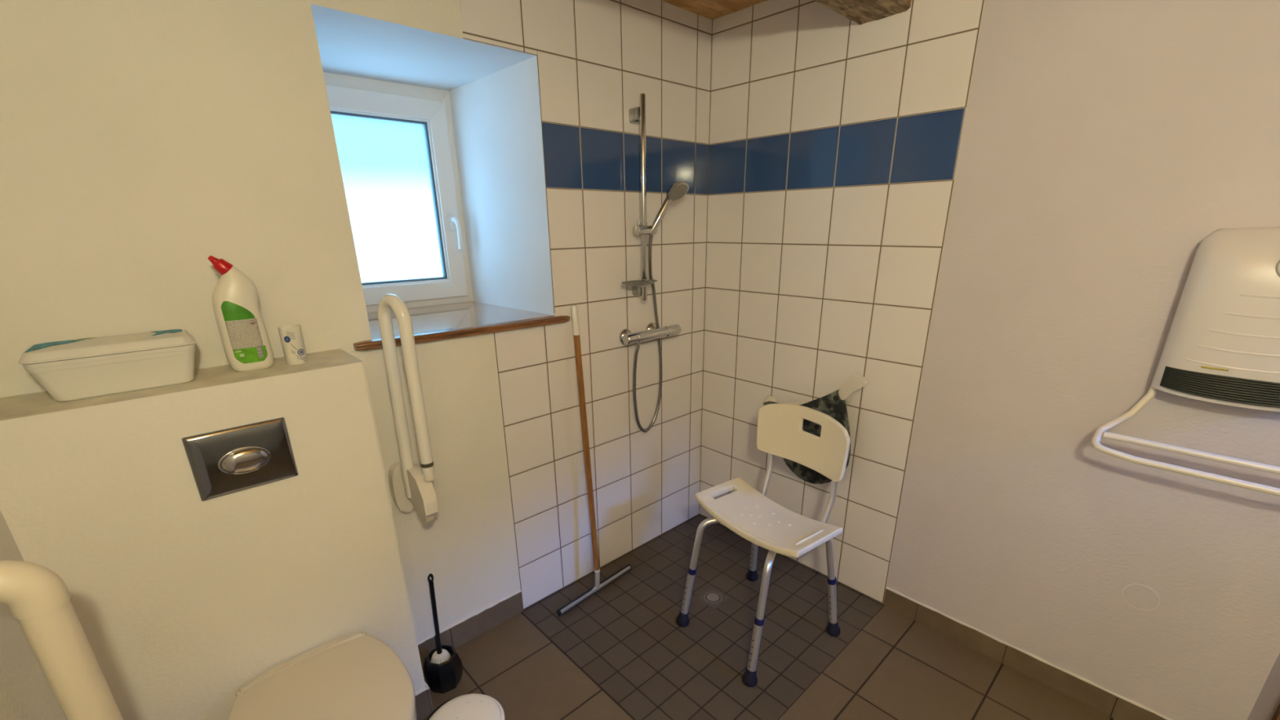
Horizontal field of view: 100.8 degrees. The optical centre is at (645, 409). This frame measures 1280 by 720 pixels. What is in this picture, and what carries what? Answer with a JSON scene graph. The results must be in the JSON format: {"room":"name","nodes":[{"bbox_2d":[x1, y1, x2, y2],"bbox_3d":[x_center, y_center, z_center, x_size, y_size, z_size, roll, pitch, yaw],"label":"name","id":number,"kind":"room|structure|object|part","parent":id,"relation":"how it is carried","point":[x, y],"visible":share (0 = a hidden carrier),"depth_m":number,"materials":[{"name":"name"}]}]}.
{"room":"accessible bathroom","nodes":[
{"label":"accessible bathroom","id":0,"kind":"room"},
{"bbox_2d":[0,510,66,719],"bbox_3d":[-0.285,0.417,-0.112,0.200,2.454,3.250,-18,26,-40],"label":"wall","id":1,"kind":"structure","parent":0,"point":[26,693],"depth_m":0.85,"materials":[{"name":"paint"}]},
{"bbox_2d":[0,560,123,719],"bbox_3d":[-0.887,0.704,0.902,0.096,1.056,0.057,-18,26,-40],"label":"grab bar","id":2,"kind":"object","parent":1,"relation":"attached to","point":[34,594],"visible":1,"depth_m":0.78,"materials":[{"name":"beige plastic"}]},
{"bbox_2d":[0,348,425,719],"bbox_3d":[-1.012,0.478,1.390,0.650,1.163,0.211,-18,26,-40],"label":"wall","id":3,"kind":"structure","parent":0,"point":[180,601],"depth_m":1.21,"materials":[{"name":"paint"}]},
{"bbox_2d":[17,328,196,401],"bbox_3d":[-1.110,-0.098,1.119,0.262,0.105,0.142,-18,26,-40],"label":"plastic tub","id":4,"kind":"object","parent":3,"relation":"on","point":[78,369],"visible":1,"depth_m":1.07,"materials":[{"name":"white plastic"}]},
{"bbox_3d":[-1.111,-0.137,1.105,0.262,0.019,0.142,-18,26,-40],"label":"tub lid","id":5,"kind":"part","parent":4,"relation":"part of","materials":[{"name":"white plastic"}]},
{"bbox_2d":[181,417,298,501],"bbox_3d":[-0.908,0.112,1.200,0.186,0.151,0.023,-18,26,-40],"label":"flush plate","id":6,"kind":"object","parent":3,"relation":"attached to","point":[227,461],"visible":1,"depth_m":1.19,"materials":[{"name":"silver metal"}]},
{"bbox_2d":[208,255,274,371],"bbox_3d":[-0.947,-0.224,1.235,0.091,0.263,0.063,-18,26,-40],"label":"bottle","id":7,"kind":"object","parent":3,"relation":"on","point":[243,334],"visible":1,"depth_m":1.22,"materials":[{"name":"white plastic"}]},
{"bbox_2d":[277,324,307,364],"bbox_3d":[-0.874,-0.162,1.315,0.049,0.092,0.049,-18,26,-40],"label":"air freshener","id":8,"kind":"object","parent":3,"relation":"on","point":[291,335],"visible":1,"depth_m":1.30,"materials":[{"name":"white plastic"}]},
{"bbox_2d":[227,631,417,719],"bbox_3d":[-0.746,0.833,1.286,0.369,0.296,0.461,-18,26,-40],"label":"toilet","id":9,"kind":"object","parent":3,"relation":"attached to","point":[357,676],"visible":1,"depth_m":1.29,"materials":[{"name":"beige"}]},
{"bbox_3d":[-0.747,0.852,1.294,0.363,0.255,0.458,-18,26,-40],"label":"bowl","id":10,"kind":"part","parent":9,"relation":"part of","materials":[{"name":"beige ceramic"}]},
{"bbox_2d":[0,0,711,642],"bbox_3d":[-0.759,-0.316,2.001,2.477,2.454,0.663,-18,26,-40],"label":"wall","id":11,"kind":"structure","parent":0,"point":[142,142],"depth_m":1.70,"materials":[{"name":"paint"}]},
{"bbox_2d":[323,71,473,312],"bbox_3d":[-0.965,-0.786,1.992,0.594,0.808,0.124,-18,26,-40],"label":"window","id":12,"kind":"structure","parent":11,"relation":"in","point":[348,95],"depth_m":2.07,"materials":[{"name":"white plastic"}]},
{"bbox_3d":[-0.788,-0.767,2.159,0.029,0.068,0.010,-18,26,-40],"label":"handle plate","id":13,"kind":"part","parent":12,"relation":"part of","materials":[{"name":"white plastic"}]},
{"bbox_3d":[-0.767,-0.720,2.158,0.024,0.124,0.051,-18,26,-40],"label":"lever","id":14,"kind":"part","parent":12,"relation":"part of","materials":[{"name":"white plastic"}]},
{"bbox_2d":[377,293,439,524],"bbox_3d":[-0.708,0.016,1.536,0.212,0.698,0.069,16,25,39],"label":"grab bar","id":15,"kind":"object","parent":11,"relation":"attached to","point":[411,485],"visible":1,"depth_m":1.51,"materials":[{"name":"white plastic"}]},
{"bbox_3d":[-0.768,0.247,1.677,0.066,0.171,0.038,-18,26,-40],"label":"wall plate","id":16,"kind":"part","parent":15,"relation":"part of","materials":[{"name":"white plastic"}]},
{"bbox_2d":[353,301,569,351],"bbox_3d":[-0.750,-0.326,1.931,0.735,0.033,0.613,-18,26,-40],"label":"window sill","id":17,"kind":"structure","parent":11,"relation":"attached to","point":[450,321],"depth_m":1.84,"materials":[{"name":"brown wood"}]},
{"bbox_2d":[414,590,523,719],"bbox_3d":[-0.834,0.925,1.713,1.117,0.102,0.222,-18,26,-40],"label":"baseboard","id":18,"kind":"structure","parent":11,"relation":"attached to","point":[468,628],"depth_m":1.99,"materials":[{"name":"brown tile"}]},
{"bbox_2d":[628,93,657,300],"bbox_3d":[-0.014,-0.795,2.041,0.098,0.734,0.082,-18,26,-40],"label":"shower rail","id":19,"kind":"object","parent":11,"relation":"attached to","point":[637,114],"visible":0.85,"depth_m":2.01,"materials":[{"name":"silver metal"}]},
{"bbox_2d":[621,279,657,287],"bbox_3d":[-0.022,-0.493,2.082,0.172,0.026,0.092,-18,26,-40],"label":"soap dish","id":20,"kind":"object","parent":19,"relation":"attached to","point":[642,283],"visible":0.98,"depth_m":2.09,"materials":[{"name":"grey"}]},
{"bbox_2d":[650,181,688,235],"bbox_3d":[0.095,-0.777,2.044,0.158,0.194,0.076,-9,21,-23],"label":"shower","id":21,"kind":"object","parent":19,"relation":"attached to","point":[678,189],"visible":1,"depth_m":2.04,"materials":[{"name":"silver metal"}]},
{"bbox_2d":[632,234,662,432],"bbox_3d":[0.019,-0.297,2.230,0.178,0.843,0.053,-18,26,-40],"label":"shower hose","id":22,"kind":"object","parent":21,"relation":"attached to","point":[651,237],"visible":0.95,"depth_m":2.26,"materials":[{"name":"silver metal"}]},
{"bbox_3d":[0.056,-0.751,2.056,0.090,0.137,0.029,-2,19,-5],"label":"shower handle","id":23,"kind":"part","parent":21,"relation":"part of","materials":[{"name":"silver metal"}]},
{"bbox_2d":[619,322,681,349],"bbox_3d":[0.020,-0.316,2.236,0.307,0.084,0.083,-18,26,-40],"label":"shower mixer","id":24,"kind":"object","parent":11,"relation":"attached to","point":[651,332],"visible":0.98,"depth_m":2.19,"materials":[{"name":"silver metal"}]},
{"bbox_2d":[635,342,639,349],"bbox_3d":[-0.032,-0.266,2.175,0.021,0.030,0.021,-18,26,-40],"label":"outlet","id":25,"kind":"object","parent":24,"relation":"attached to","point":[637,344],"depth_m":2.17,"materials":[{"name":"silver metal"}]},
{"bbox_2d":[660,0,767,19],"bbox_3d":[0.843,-1.064,0.450,3.057,0.150,3.570,-18,26,-40],"label":"ceiling","id":26,"kind":"structure","parent":0,"point":[710,9],"depth_m":1.99,"materials":[{"name":"brown wood"}]},
{"bbox_2d":[814,0,911,25],"bbox_3d":[-0.044,-1.062,0.948,2.206,0.164,0.179,-18,26,-40],"label":"ceiling beam","id":27,"kind":"structure","parent":26,"relation":"attached to","point":[860,11],"depth_m":1.61,"materials":[{"name":"brown wood"}]},
{"bbox_2d":[419,514,1116,719],"bbox_3d":[0.823,1.175,1.282,3.057,0.122,3.300,-18,26,-40],"label":"floor","id":28,"kind":"structure","parent":0,"point":[621,652],"depth_m":1.92,"materials":[{"name":"brown tile"}]},
{"bbox_2d":[423,644,462,693],"bbox_3d":[-0.689,0.881,1.804,0.118,0.122,0.118,3,20,10],"label":"toilet brush holder","id":29,"kind":"object","parent":28,"relation":"on","point":[442,677],"visible":0.91,"depth_m":1.76,"materials":[{"name":"black plastic"}]},
{"bbox_2d":[427,573,450,663],"bbox_3d":[-0.693,0.716,1.745,0.065,0.409,0.066,-18,26,-40],"label":"toilet brush","id":30,"kind":"object","parent":29,"relation":"in","point":[440,655],"visible":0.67,"depth_m":1.75,"materials":[{"name":"black plastic"}]},
{"bbox_3d":[-0.688,0.678,1.735,0.030,0.331,0.017,-9,21,-23],"label":"brush handle","id":31,"kind":"part","parent":30,"relation":"part of","materials":[{"name":"black plastic"}]},
{"bbox_2d":[425,693,505,719],"bbox_3d":[-0.478,0.936,1.430,0.206,0.262,0.216,-18,26,-40],"label":"pedal bin","id":32,"kind":"object","parent":28,"relation":"on","point":[468,706],"visible":1,"depth_m":1.42,"materials":[{"name":"white metal"}]},
{"bbox_3d":[-0.566,0.825,1.424,0.032,0.015,0.138,7,21,20],"label":"handle","id":33,"kind":"part","parent":32,"relation":"part of","materials":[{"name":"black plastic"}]},
{"bbox_2d":[556,305,631,616],"bbox_3d":[-0.252,0.201,2.096,0.129,1.201,0.412,16,25,40],"label":"squeegee","id":34,"kind":"object","parent":28,"relation":"on","point":[598,585],"visible":1,"depth_m":2.13,"materials":[{"name":"brown wood"}]},
{"bbox_3d":[-0.232,0.197,2.118,0.024,0.999,0.115,-11,22,-27],"label":"wooden handle","id":35,"kind":"part","parent":34,"relation":"part of","materials":[{"name":"brown wood"}]},
{"bbox_3d":[-0.209,0.763,2.257,0.028,0.032,0.412,16,25,40],"label":"rubber blade","id":36,"kind":"part","parent":34,"relation":"part of","materials":[{"name":"black"}]},
{"bbox_2d":[591,571,601,590],"bbox_3d":[-0.209,0.722,2.244,0.028,0.089,0.064,12,23,31],"label":"socket","id":37,"kind":"object","parent":34,"relation":"attached to","point":[597,585],"depth_m":2.24,"materials":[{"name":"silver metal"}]},
{"bbox_2d":[695,586,730,609],"bbox_3d":[0.283,0.787,2.221,0.104,0.004,0.104,-18,26,-40],"label":"floor drain","id":38,"kind":"object","parent":28,"relation":"on","point":[711,597],"visible":1,"depth_m":2.22,"materials":[{"name":"metal"}]},
{"bbox_3d":[0.283,0.786,2.220,0.073,0.002,0.073,-18,26,-40],"label":"plate","id":39,"kind":"part","parent":38,"relation":"part of","materials":[{"name":"silver metal"}]},
{"bbox_2d":[675,403,850,687],"bbox_3d":[0.419,0.441,1.927,0.479,0.854,0.486,-14,23,-34],"label":"chair","id":40,"kind":"object","parent":28,"relation":"on","point":[746,511],"visible":1,"depth_m":1.93,"materials":[{"name":"beige plastic"}]},
{"bbox_3d":[0.292,0.605,2.044,0.331,0.463,0.037,-5,20,-12],"label":"chair leg","id":41,"kind":"part","parent":40,"relation":"part of","materials":[{"name":"silver metal"}]},
{"bbox_3d":[0.436,0.668,1.858,0.037,0.463,0.331,10,22,28],"label":"chair leg","id":42,"kind":"part","parent":40,"relation":"part of","materials":[{"name":"silver metal"}]},
{"bbox_3d":[0.429,0.387,1.916,0.254,0.064,0.486,-14,23,-34],"label":"chair seat","id":43,"kind":"part","parent":40,"relation":"part of","materials":[{"name":"beige plastic"}]},
{"bbox_3d":[0.574,0.103,1.932,0.066,0.221,0.394,-14,23,-34],"label":"chair backrest","id":44,"kind":"part","parent":40,"relation":"part of","materials":[{"name":"beige plastic"}]},
{"bbox_3d":[0.572,0.648,1.927,0.319,0.452,0.049,-6,20,-15],"label":"chair leg","id":45,"kind":"part","parent":40,"relation":"part of","materials":[{"name":"silver metal"}]},
{"bbox_2d":[698,0,1279,719],"bbox_3d":[1.590,-0.233,1.692,0.754,2.454,3.270,-18,26,-40],"label":"wall","id":46,"kind":"structure","parent":0,"point":[994,216],"depth_m":1.63,"materials":[{"name":"paint"}]},
{"bbox_2d":[763,373,867,405],"bbox_3d":[0.663,-0.064,2.141,0.099,0.264,0.482,-18,26,-40],"label":"handle","id":47,"kind":"object","parent":46,"relation":"attached to","point":[855,381],"visible":0.38,"depth_m":1.97,"materials":[{"name":"white plastic"}]},
{"bbox_2d":[763,389,850,484],"bbox_3d":[0.654,0.098,2.184,0.403,0.439,0.044,17,26,41],"label":"bath mat","id":48,"kind":"object","parent":47,"relation":"hanging from","point":[831,404],"visible":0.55,"depth_m":2.11,"materials":[{"name":"black rubber"}]},
{"bbox_2d":[813,402,818,408],"bbox_3d":[0.676,-0.018,2.095,0.007,0.021,0.021,-18,26,-40],"label":"cup","id":49,"kind":"object","parent":48,"relation":"on","point":[815,404],"depth_m":2.09,"materials":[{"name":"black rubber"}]},
{"bbox_2d":[813,424,819,429],"bbox_3d":[0.685,0.069,2.119,0.007,0.021,0.021,-18,26,-40],"label":"cup","id":50,"kind":"object","parent":48,"relation":"on","point":[815,426],"depth_m":2.12,"materials":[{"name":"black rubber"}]},
{"bbox_2d":[821,475,826,480],"bbox_3d":[0.736,0.284,2.185,0.007,0.021,0.021,-18,26,-40],"label":"cup","id":51,"kind":"object","parent":48,"relation":"on","point":[823,477],"depth_m":2.18,"materials":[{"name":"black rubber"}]},
{"bbox_2d":[826,403,831,408],"bbox_3d":[0.714,-0.014,2.059,0.007,0.021,0.021,-18,26,-40],"label":"cup","id":52,"kind":"object","parent":48,"relation":"on","point":[828,406],"depth_m":2.06,"materials":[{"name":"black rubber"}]},
{"bbox_2d":[832,395,838,400],"bbox_3d":[0.731,-0.044,2.032,0.007,0.021,0.021,-18,26,-40],"label":"cup","id":53,"kind":"object","parent":48,"relation":"on","point":[834,397],"depth_m":2.03,"materials":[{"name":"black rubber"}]},
{"bbox_2d":[838,410,843,416],"bbox_3d":[0.750,0.014,2.032,0.007,0.021,0.021,-18,26,-40],"label":"cup","id":54,"kind":"object","parent":48,"relation":"on","point":[840,412],"depth_m":2.03,"materials":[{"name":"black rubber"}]},
{"bbox_2d":[883,586,1172,719],"bbox_3d":[1.308,0.870,1.826,0.011,0.088,0.967,-18,26,-40],"label":"baseboard","id":55,"kind":"structure","parent":46,"relation":"attached to","point":[1079,688],"depth_m":1.82,"materials":[{"name":"brown tile"}]},
{"bbox_2d":[1091,226,1279,496],"bbox_3d":[1.391,-0.124,1.224,0.198,0.566,0.441,-18,26,-40],"label":"heater","id":56,"kind":"object","parent":46,"relation":"attached to","point":[1222,344],"visible":1,"depth_m":1.22,"materials":[{"name":"white plastic"}]},
{"bbox_3d":[1.357,0.112,1.269,0.017,0.017,0.404,-18,26,-40],"label":"rail","id":57,"kind":"part","parent":56,"relation":"part of","materials":[{"name":"white plastic"}]},
{"bbox_2d":[1160,365,1279,407],"bbox_3d":[1.385,-0.050,1.242,0.034,0.060,0.256,-18,26,-40],"label":"grille","id":58,"kind":"object","parent":56,"relation":"attached to","point":[1220,386],"depth_m":1.25,"materials":[{"name":"grey plastic"}]},
{"bbox_2d":[1271,703,1279,719],"bbox_3d":[1.796,-0.049,1.158,0.070,2.254,0.065,-18,26,-40],"label":"trim","id":59,"kind":"structure","parent":46,"relation":"attached to","point":[1277,715],"depth_m":1.48,"materials":[{"name":"brown wood"}]}
]}

